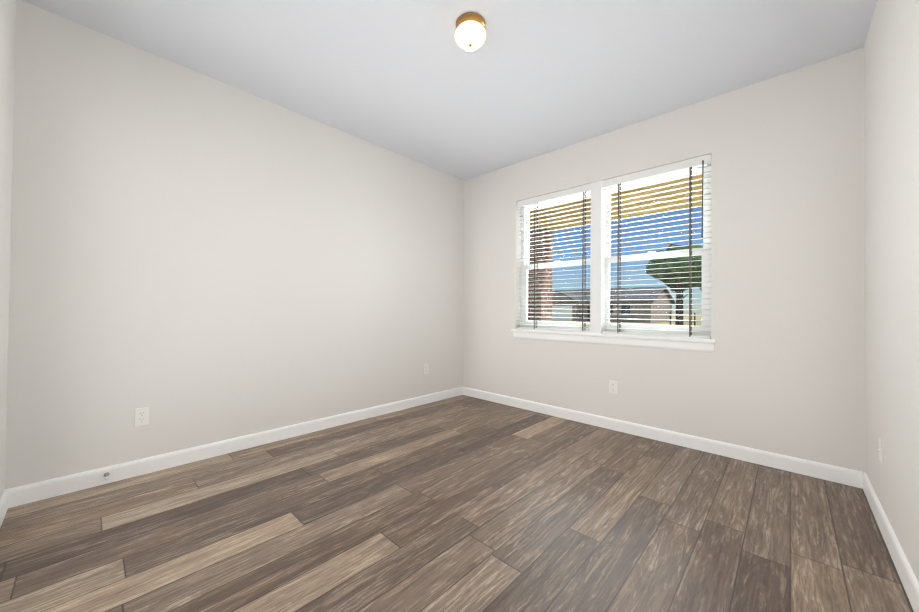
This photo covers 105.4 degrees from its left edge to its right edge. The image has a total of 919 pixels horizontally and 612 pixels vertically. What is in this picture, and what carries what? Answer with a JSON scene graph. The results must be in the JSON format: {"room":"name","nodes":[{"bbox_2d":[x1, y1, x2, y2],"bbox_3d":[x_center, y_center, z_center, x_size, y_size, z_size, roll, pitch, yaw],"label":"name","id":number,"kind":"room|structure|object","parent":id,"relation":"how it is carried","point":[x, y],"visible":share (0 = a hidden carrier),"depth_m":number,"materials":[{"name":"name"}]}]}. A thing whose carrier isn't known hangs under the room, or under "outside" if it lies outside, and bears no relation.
{"room":"empty bedroom","nodes":[
{"label":"empty bedroom","id":0,"kind":"room"},
{"bbox_2d":[0,0,15,497],"bbox_3d":[-1.260,-0.298,0.632,3.379,2.740,0.240,0,-1,43],"label":"wall","id":1,"kind":"structure","parent":0,"point":[7,36],"depth_m":1.76,"materials":[{"name":"paint"}]},
{"bbox_2d":[0,487,15,526],"bbox_3d":[-2.231,1.025,1.695,0.443,0.100,0.014,0,-1,43],"label":"baseboard","id":2,"kind":"structure","parent":1,"relation":"attached to","point":[6,498],"depth_m":1.82,"materials":[{"name":"white wood"}]},
{"bbox_2d":[5,0,464,488],"bbox_3d":[-1.215,-0.268,3.245,0.140,2.740,3.907,0,-1,43],"label":"wall","id":3,"kind":"structure","parent":0,"point":[197,258],"depth_m":2.45,"materials":[{"name":"paint"}]},
{"bbox_2d":[134,407,148,426],"bbox_3d":[-2.044,0.714,2.256,0.007,0.115,0.070,0,-1,43],"label":"electrical outlet","id":4,"kind":"object","parent":3,"relation":"attached to","point":[141,416],"visible":1,"depth_m":2.25,"materials":[{"name":"white plastic"}]},
{"bbox_2d":[12,387,463,506],"bbox_3d":[-1.184,1.052,3.162,0.014,0.100,3.587,0,-1,43],"label":"baseboard","id":5,"kind":"structure","parent":3,"relation":"attached to","point":[29,493],"depth_m":2.45,"materials":[{"name":"white wood"}]},
{"bbox_2d":[104,472,109,479],"bbox_3d":[-2.118,1.025,2.104,0.079,0.026,0.025,0,-1,43],"label":"door stop","id":6,"kind":"object","parent":5,"relation":"attached to","point":[106,474],"visible":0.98,"depth_m":2.12,"materials":[{"name":"grey metal"}]},
{"bbox_2d":[423,364,427,374],"bbox_3d":[-0.384,0.724,4.018,0.007,0.115,0.070,0,-1,43],"label":"electrical outlet","id":7,"kind":"object","parent":3,"relation":"attached to","point":[425,371],"visible":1,"depth_m":4.01,"materials":[{"name":"white plastic"}]},
{"bbox_2d":[22,0,876,180],"bbox_3d":[0.024,-1.701,1.997,3.979,0.120,4.067,0,-1,43],"label":"ceiling","id":8,"kind":"structure","parent":0,"point":[413,80],"depth_m":2.29,"materials":[{"name":"paint"}]},
{"bbox_2d":[455,12,485,50],"bbox_3d":[0.064,-1.575,2.039,0.186,0.130,0.186,0,-1,43],"label":"ceiling light","id":9,"kind":"object","parent":8,"relation":"attached to","point":[470,33],"visible":1,"depth_m":1.99,"materials":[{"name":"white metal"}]},
{"bbox_2d":[0,395,913,611],"bbox_3d":[-0.002,1.159,1.964,3.979,0.120,4.067,0,-1,43],"label":"floor","id":10,"kind":"structure","parent":0,"point":[462,503],"depth_m":1.70,"materials":[{"name":"brown wood"}]},
{"bbox_2d":[463,47,865,472],"bbox_3d":[1.344,-0.242,3.394,3.379,2.740,0.180,0,-1,43],"label":"wall","id":11,"kind":"structure","parent":0,"point":[780,369],"depth_m":2.57,"materials":[{"name":"paint"}]},
{"bbox_2d":[609,380,616,393],"bbox_3d":[1.400,0.741,3.193,0.070,0.115,0.007,0,-1,43],"label":"electrical outlet","id":12,"kind":"object","parent":11,"relation":"attached to","point":[613,387],"visible":1,"depth_m":3.19,"materials":[{"name":"white plastic"}]},
{"bbox_2d":[511,329,715,351],"bbox_3d":[1.305,0.308,3.341,1.864,0.096,0.134,0,-1,43],"label":"window sill","id":13,"kind":"structure","parent":11,"relation":"attached to","point":[696,344],"depth_m":3.13,"materials":[{"name":"white wood"}]},
{"bbox_2d":[520,163,710,335],"bbox_3d":[1.353,-0.462,3.393,1.804,1.446,0.160,0,-1,43],"label":"window","id":14,"kind":"structure","parent":11,"relation":"in","point":[597,262],"depth_m":3.32,"materials":[{"name":"white plastic"}]},
{"bbox_2d":[517,184,590,332],"bbox_3d":[0.977,-0.462,3.688,0.844,1.444,0.062,0,-1,43],"label":"window blind","id":15,"kind":"object","parent":14,"relation":"attached to","point":[570,191],"visible":0.85,"depth_m":3.64,"materials":[{"name":"white plastic"}]},
{"bbox_2d":[602,154,710,338],"bbox_3d":[1.655,-0.463,3.020,0.844,1.444,0.106,0,-1,43],"label":"window blind","id":16,"kind":"object","parent":14,"relation":"attached to","point":[689,163],"visible":0.88,"depth_m":2.98,"materials":[{"name":"white plastic"}]},
{"bbox_2d":[464,387,859,487],"bbox_3d":[1.268,1.076,3.305,3.330,0.100,0.014,0,-1,43],"label":"baseboard","id":17,"kind":"structure","parent":11,"relation":"attached to","point":[841,475],"depth_m":2.75,"materials":[{"name":"white wood"}]},
{"bbox_2d":[864,0,918,582],"bbox_3d":[1.346,-0.272,0.832,0.140,2.740,3.907,0,-1,43],"label":"wall","id":18,"kind":"structure","parent":0,"point":[891,105],"depth_m":1.57,"materials":[{"name":"paint"}]},
{"bbox_2d":[877,438,882,463],"bbox_3d":[2.142,0.736,1.788,0.016,0.115,0.070,0,-1,43],"label":"outlet","id":19,"kind":"object","parent":18,"relation":"attached to","point":[880,449],"visible":0.98,"depth_m":1.77,"materials":[{"name":"white plastic"}]},
{"bbox_2d":[860,471,918,611],"bbox_3d":[1.264,1.047,0.855,0.014,0.100,3.587,0,-1,43],"label":"baseboard","id":20,"kind":"structure","parent":18,"relation":"attached to","point":[909,581],"depth_m":1.53,"materials":[{"name":"white wood"}]},
{"label":"outside","id":21,"kind":"structure","parent":0,"visible":0},
{"bbox_2d":[552,314,701,326],"bbox_3d":[62.805,2.924,71.060,300.000,0.200,310.000,0,-1,43],"label":"ground","id":22,"kind":"structure","parent":21,"point":[685,322],"depth_m":47.45,"materials":[{"name":"beige concrete"}]},
{"bbox_2d":[552,286,675,322],"bbox_3d":[22.348,-0.239,54.386,16.900,5.000,12.750,0,-1,43],"label":"house","id":23,"kind":"structure","parent":22,"relation":"on","point":[556,308],"depth_m":49.75,"materials":[{"name":"brown brick"}]},
{"bbox_2d":[646,244,702,324],"bbox_3d":[19.369,-1.722,30.142,5.451,7.348,5.996,0,-1,43],"label":"tree","id":24,"kind":"object","parent":22,"relation":"on","point":[653,270],"depth_m":29.46,"materials":[{"name":"green plant"}]},
{"bbox_2d":[657,255,701,325],"bbox_3d":[8.104,-0.180,12.775,1.692,3.656,1.402,0,-1,43],"label":"sapling","id":25,"kind":"object","parent":22,"relation":"on","point":[673,273],"depth_m":12.59,"materials":[{"name":"green plant"}]},
{"bbox_3d":[2.515,1.353,4.182,12.000,0.290,2.620,0,-1,43],"label":"porch","id":26,"kind":"object","parent":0,"visible":0},
{"bbox_2d":[528,227,552,321],"bbox_3d":[1.468,0.041,6.645,0.480,2.950,0.470,0,-1,43],"label":"porch column","id":27,"kind":"structure","parent":26,"relation":"on","point":[540,302],"depth_m":6.47,"materials":[{"name":"red brick"}]},
{"bbox_2d":[530,171,701,229],"bbox_3d":[2.571,-1.726,4.247,12.000,0.550,2.700,0,-1,43],"label":"beam","id":28,"kind":"structure","parent":27,"relation":"on","point":[632,204],"depth_m":5.38,"materials":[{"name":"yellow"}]}
]}

